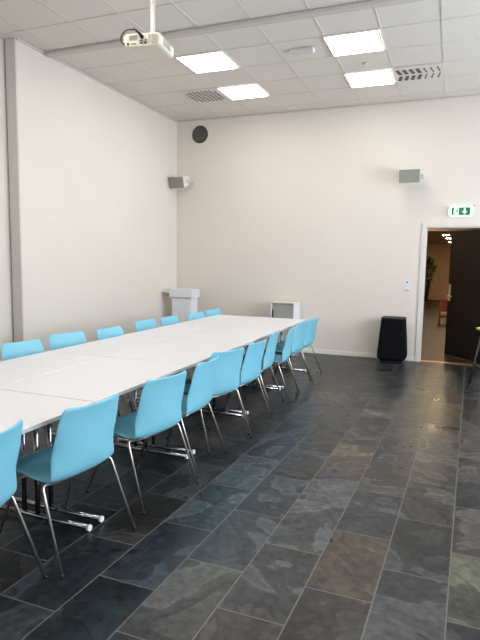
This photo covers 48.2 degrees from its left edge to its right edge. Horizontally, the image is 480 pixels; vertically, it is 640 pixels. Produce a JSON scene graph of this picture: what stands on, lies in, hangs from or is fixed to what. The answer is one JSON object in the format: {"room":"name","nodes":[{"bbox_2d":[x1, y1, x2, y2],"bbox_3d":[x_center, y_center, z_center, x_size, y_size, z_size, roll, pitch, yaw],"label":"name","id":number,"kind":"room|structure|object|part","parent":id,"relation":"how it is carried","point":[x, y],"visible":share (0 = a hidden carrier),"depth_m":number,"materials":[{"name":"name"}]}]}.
{"room":"conference room","nodes":[
{"label":"conference room","id":0,"kind":"room"},
{"bbox_2d":[0,38,176,360],"bbox_3d":[-3.478,-1.019,4.273,0.300,4.030,11.960,3,7,21],"label":"wall","id":1,"kind":"structure","parent":0,"point":[98,202],"depth_m":7.29,"materials":[{"name":"paint"}]},
{"bbox_2d":[3,37,23,342],"bbox_3d":[-2.629,-1.193,6.250,0.168,3.968,0.023,3,7,21],"label":"trim","id":2,"kind":"structure","parent":1,"relation":"attached to","point":[9,45],"depth_m":6.20,"materials":[{"name":"grey paint"}]},
{"bbox_2d":[0,300,479,639],"bbox_3d":[3.116,0.487,10.217,8.350,0.060,27.500,3,7,21],"label":"floor","id":3,"kind":"structure","parent":0,"point":[352,512],"depth_m":3.13,"materials":[{"name":"tile"}]},
{"bbox_2d":[2,339,44,360],"bbox_3d":[-1.699,0.597,4.548,0.533,0.803,0.555,4,7,29],"label":"shell chair","id":4,"kind":"object","parent":3,"relation":"on","point":[30,347],"visible":0.16,"depth_m":4.62,"materials":[{"name":"plastic"}]},
{"bbox_2d":[0,420,47,578],"bbox_3d":[-1.234,0.852,2.316,0.533,0.803,0.555,2,7,13],"label":"shell chair","id":5,"kind":"object","parent":3,"relation":"on","point":[10,439],"visible":1,"depth_m":2.37,"materials":[{"name":"blue plastic"}]},
{"bbox_3d":[-1.039,1.025,2.521,0.232,0.416,0.088,-2,7,-27],"label":"leg","id":6,"kind":"part","parent":5,"relation":"part of","materials":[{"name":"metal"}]},
{"bbox_2d":[0,389,93,530],"bbox_3d":[-1.382,0.854,2.624,0.767,0.721,1.194,3,7,21],"label":"folding table","id":7,"kind":"object","parent":3,"relation":"on","point":[36,411],"visible":0.73,"depth_m":2.98,"materials":[{"name":"white laminate"}]},
{"bbox_2d":[0,351,105,436],"bbox_3d":[-1.588,0.700,3.986,0.609,0.721,1.194,3,7,21],"label":"folding table","id":8,"kind":"object","parent":3,"relation":"on","point":[25,367],"visible":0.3,"depth_m":4.04,"materials":[{"name":"white laminate"}]},
{"bbox_2d":[0,394,135,578],"bbox_3d":[-0.942,0.795,2.873,0.533,0.803,0.555,4,7,28],"label":"shell chair","id":9,"kind":"object","parent":3,"relation":"on","point":[83,441],"visible":0.96,"depth_m":2.72,"materials":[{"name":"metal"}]},
{"bbox_3d":[-1.190,1.001,2.797,0.206,0.400,0.056,0,6,-10],"label":"leg","id":10,"kind":"part","parent":9,"relation":"part of","materials":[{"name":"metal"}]},
{"bbox_3d":[-0.920,1.016,2.626,0.088,0.416,0.232,-2,7,-22],"label":"leg","id":11,"kind":"part","parent":9,"relation":"part of","materials":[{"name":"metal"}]},
{"bbox_3d":[-0.998,0.964,3.152,0.056,0.400,0.205,-2,7,-24],"label":"leg","id":12,"kind":"part","parent":9,"relation":"part of","materials":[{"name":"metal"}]},
{"bbox_3d":[-0.706,0.975,3.022,0.232,0.416,0.088,0,6,-12],"label":"leg","id":13,"kind":"part","parent":9,"relation":"part of","materials":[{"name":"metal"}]},
{"bbox_2d":[49,331,120,416],"bbox_3d":[-1.511,0.538,5.104,0.533,0.803,0.555,5,8,35],"label":"shell chair","id":14,"kind":"object","parent":3,"relation":"on","point":[56,341],"visible":0.19,"depth_m":5.19,"materials":[{"name":"plastic"}]},
{"bbox_2d":[0,357,190,521],"bbox_3d":[-0.942,0.738,3.734,0.767,0.721,1.194,3,7,21],"label":"folding table","id":15,"kind":"object","parent":3,"relation":"on","point":[95,381],"visible":0.58,"depth_m":3.53,"materials":[{"name":"white laminate"}]},
{"bbox_2d":[51,334,175,403],"bbox_3d":[-1.149,0.584,5.096,0.609,0.721,1.194,3,7,21],"label":"folding table","id":16,"kind":"object","parent":3,"relation":"on","point":[112,346],"visible":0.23,"depth_m":4.97,"materials":[{"name":"white laminate"}]},
{"bbox_2d":[97,326,132,411],"bbox_3d":[-1.185,0.491,5.576,0.533,0.803,0.555,4,7,24],"label":"shell chair","id":17,"kind":"object","parent":3,"relation":"on","point":[105,333],"visible":0.26,"depth_m":5.62,"materials":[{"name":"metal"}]},
{"bbox_3d":[-1.119,0.719,5.345,0.056,0.400,0.206,-2,7,-28],"label":"leg","id":18,"kind":"part","parent":17,"relation":"part of","materials":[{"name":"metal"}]},
{"bbox_2d":[86,370,198,514],"bbox_3d":[-0.643,0.728,3.529,0.533,0.803,0.555,5,7,32],"label":"shell chair","id":19,"kind":"object","parent":3,"relation":"on","point":[159,407],"visible":0.87,"depth_m":3.37,"materials":[{"name":"plastic"}]},
{"bbox_3d":[-0.897,0.931,3.470,0.206,0.400,0.056,0,6,-6],"label":"leg","id":20,"kind":"part","parent":19,"relation":"part of","materials":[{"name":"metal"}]},
{"bbox_3d":[-0.640,0.948,3.281,0.088,0.416,0.232,-1,7,-17],"label":"leg","id":21,"kind":"part","parent":19,"relation":"part of","materials":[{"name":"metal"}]},
{"bbox_3d":[-0.680,0.896,3.811,0.056,0.400,0.206,-1,7,-20],"label":"leg","id":22,"kind":"part","parent":19,"relation":"part of","materials":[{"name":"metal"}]},
{"bbox_3d":[-0.398,0.909,3.661,0.232,0.416,0.088,0,6,-8],"label":"leg","id":23,"kind":"part","parent":19,"relation":"part of","materials":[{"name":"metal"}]},
{"bbox_2d":[135,319,188,383],"bbox_3d":[-0.948,0.411,6.338,0.533,0.803,0.555,4,7,24],"label":"shell chair","id":24,"kind":"object","parent":3,"relation":"on","point":[142,325],"visible":0.26,"depth_m":6.42,"materials":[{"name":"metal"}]},
{"bbox_2d":[130,323,222,400],"bbox_3d":[-0.709,0.468,6.207,0.609,0.721,1.194,3,7,21],"label":"folding table","id":25,"kind":"object","parent":3,"relation":"on","point":[177,330],"visible":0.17,"depth_m":6.09,"materials":[{"name":"white laminate"}]},
{"bbox_2d":[161,315,191,381],"bbox_3d":[-0.720,0.363,6.805,0.533,0.803,0.555,4,7,22],"label":"shell chair","id":26,"kind":"object","parent":3,"relation":"on","point":[169,320],"visible":0.2,"depth_m":6.86,"materials":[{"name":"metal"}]},
{"bbox_2d":[110,338,245,453],"bbox_3d":[-0.503,0.622,4.845,0.767,0.721,1.194,3,7,21],"label":"folding table","id":27,"kind":"object","parent":3,"relation":"on","point":[192,352],"visible":0.52,"depth_m":4.66,"materials":[{"name":"white laminate"}]},
{"bbox_2d":[135,355,226,477],"bbox_3d":[-0.436,0.672,4.055,0.533,0.803,0.555,3,7,20],"label":"shell chair","id":28,"kind":"object","parent":3,"relation":"on","point":[199,396],"visible":0.73,"depth_m":3.89,"materials":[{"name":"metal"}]},
{"bbox_3d":[-0.667,0.882,3.946,0.205,0.400,0.056,-1,7,-18],"label":"leg","id":29,"kind":"part","parent":28,"relation":"part of","materials":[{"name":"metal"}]},
{"bbox_3d":[-0.527,0.842,4.324,0.056,0.400,0.205,-3,7,-32],"label":"leg","id":30,"kind":"part","parent":28,"relation":"part of","materials":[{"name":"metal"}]},
{"bbox_3d":[-0.376,0.893,3.814,0.088,0.416,0.232,-3,7,-29],"label":"leg","id":31,"kind":"part","parent":28,"relation":"part of","materials":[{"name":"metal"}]},
{"bbox_3d":[-0.220,0.849,4.236,0.232,0.416,0.088,-1,7,-20],"label":"leg","id":32,"kind":"part","parent":28,"relation":"part of","materials":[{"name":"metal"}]},
{"bbox_2d":[162,288,199,322],"bbox_3d":[-1.037,-0.034,9.374,0.585,1.024,0.300,3,7,21],"label":"lectern","id":33,"kind":"object","parent":3,"relation":"on","point":[184,301],"visible":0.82,"depth_m":9.20,"materials":[{"name":"white paint"}]},
{"bbox_2d":[182,311,204,371],"bbox_3d":[-0.430,0.304,7.376,0.533,0.803,0.555,4,7,26],"label":"shell chair","id":34,"kind":"object","parent":3,"relation":"on","point":[196,315],"visible":0.23,"depth_m":7.46,"materials":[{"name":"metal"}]},
{"bbox_2d":[166,347,252,453],"bbox_3d":[-0.261,0.620,4.552,0.533,0.803,0.555,6,8,39],"label":"shell chair","id":35,"kind":"object","parent":3,"relation":"on","point":[227,374],"visible":0.68,"depth_m":4.41,"materials":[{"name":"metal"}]},
{"bbox_3d":[-0.292,0.840,4.305,0.088,0.416,0.232,0,6,-10],"label":"leg","id":36,"kind":"part","parent":35,"relation":"part of","materials":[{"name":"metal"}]},
{"bbox_3d":[-0.265,0.789,4.836,0.056,0.400,0.205,0,6,-13],"label":"leg","id":37,"kind":"part","parent":35,"relation":"part of","materials":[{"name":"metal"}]},
{"bbox_3d":[-0.004,0.806,4.652,0.232,0.416,0.088,1,6,-1],"label":"leg","id":38,"kind":"part","parent":35,"relation":"part of","materials":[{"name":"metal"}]},
{"bbox_2d":[205,308,221,316],"bbox_3d":[-0.229,0.251,7.884,0.533,0.803,0.555,5,7,30],"label":"shell chair","id":39,"kind":"object","parent":3,"relation":"on","point":[211,312],"visible":0.16,"depth_m":7.98,"materials":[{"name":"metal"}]},
{"bbox_2d":[181,315,253,377],"bbox_3d":[-0.270,0.352,7.318,0.609,0.721,1.194,3,7,21],"label":"folding table","id":40,"kind":"object","parent":3,"relation":"on","point":[223,320],"visible":0.22,"depth_m":7.19,"materials":[{"name":"white laminate"}]},
{"bbox_2d":[180,326,281,414],"bbox_3d":[-0.064,0.506,5.956,0.767,0.721,1.194,3,7,21],"label":"folding table","id":41,"kind":"object","parent":3,"relation":"on","point":[247,335],"visible":0.48,"depth_m":5.80,"materials":[{"name":"white laminate"}]},
{"bbox_2d":[198,339,272,434],"bbox_3d":[-0.031,0.573,5.011,0.533,0.803,0.555,4,7,25],"label":"shell chair","id":42,"kind":"object","parent":3,"relation":"on","point":[251,367],"visible":0.63,"depth_m":4.84,"materials":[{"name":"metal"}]},
{"bbox_3d":[0.005,0.793,4.766,0.088,0.416,0.232,-2,7,-25],"label":"leg","id":43,"kind":"part","parent":42,"relation":"part of","materials":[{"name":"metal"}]},
{"bbox_3d":[0.198,0.751,5.172,0.232,0.416,0.088,-1,7,-15],"label":"leg","id":44,"kind":"part","parent":42,"relation":"part of","materials":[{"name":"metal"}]},
{"bbox_2d":[223,330,283,413],"bbox_3d":[0.156,0.506,5.644,0.533,0.803,0.555,3,7,16],"label":"shell chair","id":45,"kind":"object","parent":3,"relation":"on","point":[269,355],"visible":0.6,"depth_m":5.45,"materials":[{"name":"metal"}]},
{"bbox_3d":[0.235,0.726,5.408,0.088,0.416,0.232,-3,8,-34],"label":"leg","id":46,"kind":"part","parent":45,"relation":"part of","materials":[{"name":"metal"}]},
{"bbox_3d":[0.359,0.680,5.840,0.232,0.416,0.088,-2,7,-24],"label":"leg","id":47,"kind":"part","parent":45,"relation":"part of","materials":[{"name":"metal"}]},
{"bbox_2d":[225,317,307,388],"bbox_3d":[0.376,0.390,7.066,0.767,0.721,1.194,3,7,21],"label":"folding table","id":48,"kind":"object","parent":3,"relation":"on","point":[256,322],"visible":0.51,"depth_m":6.96,"materials":[{"name":"white laminate"}]},
{"bbox_2d":[245,325,298,402],"bbox_3d":[0.376,0.462,6.068,0.533,0.803,0.555,3,7,15],"label":"shell chair","id":49,"kind":"object","parent":3,"relation":"on","point":[278,359],"visible":0.74,"depth_m":5.91,"materials":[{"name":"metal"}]},
{"bbox_3d":[0.459,0.682,5.834,0.088,0.416,0.232,-3,8,-35],"label":"leg","id":50,"kind":"part","parent":49,"relation":"part of","materials":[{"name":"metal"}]},
{"bbox_3d":[0.576,0.636,6.269,0.232,0.416,0.088,-2,7,-25],"label":"leg","id":51,"kind":"part","parent":49,"relation":"part of","materials":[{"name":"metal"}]},
{"bbox_2d":[271,300,299,355],"bbox_3d":[0.751,0.125,8.933,0.400,0.866,0.392,3,7,21],"label":"base cabinet","id":52,"kind":"object","parent":3,"relation":"on","point":[279,309],"visible":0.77,"depth_m":8.76,"materials":[{"name":"white paint"}]},
{"bbox_3d":[0.693,0.117,8.782,0.362,0.775,0.014,3,7,21],"label":"shutter door","id":53,"kind":"part","parent":52,"relation":"part of","materials":[{"name":"white plastic"}]},
{"bbox_3d":[0.758,-0.295,8.887,0.400,0.020,0.392,3,7,21],"label":"panel","id":54,"kind":"part","parent":52,"relation":"part of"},
{"bbox_2d":[260,320,312,389],"bbox_3d":[0.582,0.399,6.667,0.533,0.803,0.555,4,7,26],"label":"shell chair","id":55,"kind":"object","parent":3,"relation":"on","point":[298,342],"visible":0.66,"depth_m":6.50,"materials":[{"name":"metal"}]},
{"bbox_3d":[0.616,0.620,6.421,0.088,0.416,0.232,-2,7,-24],"label":"leg","id":56,"kind":"part","parent":55,"relation":"part of","materials":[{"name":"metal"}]},
{"bbox_3d":[0.813,0.578,6.826,0.232,0.416,0.088,-1,7,-14],"label":"leg","id":57,"kind":"part","parent":55,"relation":"part of","materials":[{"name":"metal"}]},
{"bbox_2d":[274,316,321,381],"bbox_3d":[0.776,0.350,7.144,0.533,0.803,0.555,4,7,23],"label":"shell chair","id":58,"kind":"object","parent":3,"relation":"on","point":[310,334],"visible":0.66,"depth_m":6.96,"materials":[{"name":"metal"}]},
{"bbox_3d":[0.820,0.570,6.899,0.088,0.416,0.232,-2,7,-26],"label":"leg","id":59,"kind":"part","parent":58,"relation":"part of","materials":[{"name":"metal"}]},
{"bbox_3d":[1.001,0.527,7.311,0.232,0.416,0.088,-1,7,-16],"label":"leg","id":60,"kind":"part","parent":58,"relation":"part of","materials":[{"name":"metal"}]},
{"bbox_2d":[377,316,406,363],"bbox_3d":[2.362,0.305,8.281,0.430,0.704,0.380,3,7,21],"label":"floor speaker","id":61,"kind":"object","parent":3,"relation":"on","point":[392,343],"visible":1,"depth_m":8.12,"materials":[{"name":"black plastic"}]},
{"bbox_3d":[2.368,-0.036,8.244,0.352,0.018,0.318,3,7,21],"label":"plate","id":62,"kind":"part","parent":61,"relation":"part of","materials":[{"name":"black plastic"}]},
{"bbox_2d":[424,255,437,300],"bbox_3d":[7.538,-1.703,21.918,0.971,1.856,0.918,-2,7,-26],"label":"potted plant","id":63,"kind":"object","parent":3,"relation":"on","point":[427,281],"visible":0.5,"depth_m":21.74,"materials":[{"name":"green plant"}]},
{"bbox_3d":[7.526,-1.219,21.962,0.540,0.885,0.540,3,7,21],"label":"planter","id":64,"kind":"part","parent":63,"relation":"part of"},
{"bbox_2d":[438,299,447,324],"bbox_3d":[5.363,-0.199,13.649,0.570,0.620,0.510,3,7,21],"label":"wooden armchair","id":65,"kind":"object","parent":3,"relation":"on","point":[443,304],"visible":0.46,"depth_m":13.83,"materials":[{"name":"red wood"}]},
{"bbox_3d":[5.116,-0.169,13.750,0.040,0.530,0.510,3,7,21],"label":"arm frame","id":66,"kind":"part","parent":65,"relation":"part of","materials":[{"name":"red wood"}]},
{"bbox_3d":[5.367,-0.289,13.646,0.486,0.440,0.445,3,7,21],"label":"backrest","id":67,"kind":"part","parent":65,"relation":"part of","materials":[{"name":"red wood"}]},
{"bbox_2d":[466,327,479,388],"bbox_3d":[3.115,0.477,6.597,0.576,0.746,0.450,3,7,21],"label":"bar stool","id":68,"kind":"object","parent":3,"relation":"on","point":[477,328],"visible":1,"depth_m":6.55,"materials":[{"name":"plastic"}]},
{"bbox_3d":[2.992,0.472,6.788,0.016,0.709,0.151,-3,8,-34],"label":"leg","id":69,"kind":"part","parent":68,"relation":"part of","materials":[{"name":"silver metal"}]},
{"bbox_2d":[0,0,479,120],"bbox_3d":[0.400,-2.757,2.525,8.590,0.064,12.300,3,7,21],"label":"ceiling","id":70,"kind":"structure","parent":0,"point":[447,32],"depth_m":6.12,"materials":[{"name":"tile"}]},
{"bbox_2d":[120,0,173,60],"bbox_3d":[-0.834,-2.714,4.832,0.368,0.572,0.399,2,7,13],"label":"projector","id":71,"kind":"object","parent":70,"relation":"attached to","point":[152,45],"visible":1,"depth_m":4.78,"materials":[{"name":"white plastic"}]},
{"bbox_2d":[129,33,157,42],"bbox_3d":[-0.851,-2.471,4.715,0.270,0.080,0.005,2,7,13],"label":"grille","id":72,"kind":"object","parent":71,"relation":"attached to","point":[146,37],"depth_m":4.71,"materials":[{"name":"white plastic"}]},
{"bbox_2d":[163,38,169,50],"bbox_3d":[-0.659,-2.478,4.828,0.005,0.060,0.165,2,7,13],"label":"grille","id":73,"kind":"object","parent":71,"relation":"attached to","point":[166,46],"depth_m":4.81,"materials":[{"name":"white plastic"}]},
{"bbox_2d":[179,88,230,103],"bbox_3d":[-0.516,-3.341,8.004,0.594,0.010,0.594,3,7,21],"label":"ceiling vent","id":74,"kind":"object","parent":70,"relation":"in","point":[212,94],"visible":1,"depth_m":7.97,"materials":[{"name":"metal"}]},
{"bbox_2d":[175,51,238,73],"bbox_3d":[-0.404,-3.189,6.647,0.594,0.011,0.594,3,7,21],"label":"recessed light","id":75,"kind":"object","parent":70,"relation":"in","point":[213,61],"visible":1,"depth_m":6.62,"materials":[{"name":"white paint"}]},
{"bbox_2d":[43,0,423,57],"bbox_3d":[1.423,-2.965,4.983,8.088,0.032,0.100,3,7,21],"label":"trim","id":76,"kind":"structure","parent":70,"relation":"attached to","point":[370,4],"depth_m":5.46,"materials":[{"name":"grey paint"}]},
{"bbox_2d":[216,83,268,99],"bbox_3d":[0.046,-3.308,7.785,0.594,0.011,0.594,3,7,21],"label":"recessed light","id":77,"kind":"object","parent":70,"relation":"in","point":[247,91],"visible":1,"depth_m":7.75,"materials":[{"name":"white paint"}]},
{"bbox_2d":[291,46,314,55],"bbox_3d":[0.725,-3.103,6.185,0.265,0.048,0.090,3,7,21],"label":"sensor","id":78,"kind":"object","parent":70,"relation":"attached to","point":[306,50],"visible":1,"depth_m":6.16,"materials":[{"name":"grey paint"}]},
{"bbox_2d":[322,29,384,56],"bbox_3d":[1.280,-3.088,5.991,0.594,0.011,0.594,3,7,21],"label":"recessed light","id":79,"kind":"object","parent":70,"relation":"in","point":[367,41],"visible":1,"depth_m":5.96,"materials":[{"name":"white paint"}]},
{"bbox_2d":[344,68,394,87],"bbox_3d":[1.731,-3.208,7.130,0.594,0.011,0.594,3,7,21],"label":"recessed light","id":80,"kind":"object","parent":70,"relation":"in","point":[382,76],"visible":1,"depth_m":7.11,"materials":[{"name":"white paint"}]},
{"bbox_2d":[393,63,443,82],"bbox_3d":[2.308,-3.173,6.905,0.594,0.010,0.594,3,7,21],"label":"ceiling vent","id":81,"kind":"object","parent":70,"relation":"in","point":[429,71],"visible":1,"depth_m":6.88,"materials":[{"name":"metal"}]},
{"bbox_2d":[177,96,479,355],"bbox_3d":[2.594,-1.374,8.371,8.590,4.030,0.140,3,7,21],"label":"wall","id":82,"kind":"structure","parent":0,"point":[311,208],"depth_m":8.76,"materials":[{"name":"paint"}]},
{"bbox_2d":[168,176,194,188],"bbox_3d":[-1.027,-2.409,9.411,0.356,0.218,0.385,3,7,21],"label":"wall speaker","id":83,"kind":"object","parent":82,"relation":"attached to","point":[179,181],"visible":1,"depth_m":9.29,"materials":[{"name":"grey plastic"}]},
{"bbox_2d":[168,177,183,187],"bbox_3d":[-1.106,-2.380,9.285,0.292,0.182,0.059,4,7,27],"label":"grille","id":84,"kind":"object","parent":83,"relation":"attached to","point":[174,182],"depth_m":9.28,"materials":[{"name":"grey plastic"}]},
{"bbox_2d":[192,126,207,142],"bbox_3d":[-0.702,-3.252,9.391,0.300,0.300,0.021,3,7,21],"label":"air vent","id":85,"kind":"object","parent":82,"relation":"in","point":[200,133],"visible":1,"depth_m":9.38,"materials":[{"name":"metal"}]},
{"bbox_2d":[16,38,479,122],"bbox_3d":[1.949,-3.111,6.311,8.090,0.016,3.810,3,7,21],"label":"trim","id":86,"kind":"structure","parent":82,"relation":"attached to","point":[17,39],"depth_m":8.18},
{"bbox_2d":[245,345,414,360],"bbox_3d":[0.789,0.494,9.197,4.216,0.074,0.012,3,7,21],"label":"baseboard","id":87,"kind":"structure","parent":82,"relation":"attached to","point":[306,350],"depth_m":8.82,"materials":[{"name":"white paint"}]},
{"bbox_2d":[404,286,409,290],"bbox_3d":[2.608,-0.489,8.374,0.084,0.080,0.013,3,7,21],"label":"light switch","id":88,"kind":"object","parent":82,"relation":"attached to","point":[406,288],"visible":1,"depth_m":8.37,"materials":[{"name":"white paint"}]},
{"bbox_2d":[399,168,424,182],"bbox_3d":[2.572,-2.146,8.024,0.345,0.214,0.368,3,7,21],"label":"wall speaker","id":89,"kind":"object","parent":82,"relation":"attached to","point":[405,175],"visible":1,"depth_m":7.89,"materials":[{"name":"grey plastic"}]},
{"bbox_2d":[415,222,479,361],"bbox_3d":[3.283,-0.397,8.192,1.050,2.150,0.156,3,7,21],"label":"trim","id":90,"kind":"structure","parent":82,"relation":"attached to","point":[425,226],"depth_m":8.26,"materials":[{"name":"paint"}]},
{"bbox_2d":[428,228,479,230],"bbox_3d":[3.904,-1.664,9.222,4.800,0.260,0.150,3,7,21],"label":"trim","id":91,"kind":"structure","parent":90,"relation":"attached to","point":[441,229],"depth_m":9.24,"materials":[{"name":"brown wood"}]},
{"bbox_2d":[420,360,479,365],"bbox_3d":[3.261,0.667,8.299,0.886,0.008,0.120,3,7,21],"label":"trim","id":92,"kind":"structure","parent":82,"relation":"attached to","point":[421,360],"depth_m":8.31,"materials":[{"name":"brown wood"}]},
{"bbox_2d":[449,206,473,216],"bbox_3d":[3.285,-1.615,7.970,0.340,0.150,0.049,3,7,21],"label":"exit sign","id":93,"kind":"object","parent":82,"relation":"attached to","point":[454,211],"visible":1,"depth_m":7.95,"materials":[{"name":"white plastic"}]},
{"bbox_3d":[3.272,-1.613,7.950,0.186,0.104,0.001,3,7,21],"label":"doorway and arrow","id":94,"kind":"part","parent":93,"relation":"part of","materials":[{"name":"green plastic"}]},
{"bbox_3d":[3.277,-1.613,7.950,0.256,0.112,0.002,3,7,21],"label":"green panel","id":95,"kind":"part","parent":93,"relation":"part of","materials":[{"name":"green plastic"}]},
{"bbox_2d":[444,229,479,362],"bbox_3d":[3.613,-0.393,8.531,0.174,2.053,0.899,-1,7,-17],"label":"door","id":96,"kind":"structure","parent":82,"relation":"in","point":[462,337],"depth_m":8.58,"materials":[{"name":"brown wood"}]},
{"bbox_3d":[3.510,-0.455,8.877,0.174,0.280,0.167,-1,7,-17],"label":"handle","id":97,"kind":"part","parent":96,"relation":"part of","materials":[{"name":"metal"}]},
{"bbox_2d":[425,244,450,299],"bbox_3d":[9.094,-1.996,22.502,5.000,2.480,0.102,3,7,21],"label":"wall","id":98,"kind":"structure","parent":0,"point":[438,290],"depth_m":22.70,"materials":[{"name":"brown paint"}]},
{"bbox_2d":[427,231,451,243],"bbox_3d":[6.277,-2.449,15.197,4.800,0.060,15.400,3,7,21],"label":"ceiling","id":99,"kind":"structure","parent":0,"point":[434,237],"depth_m":17.05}
]}

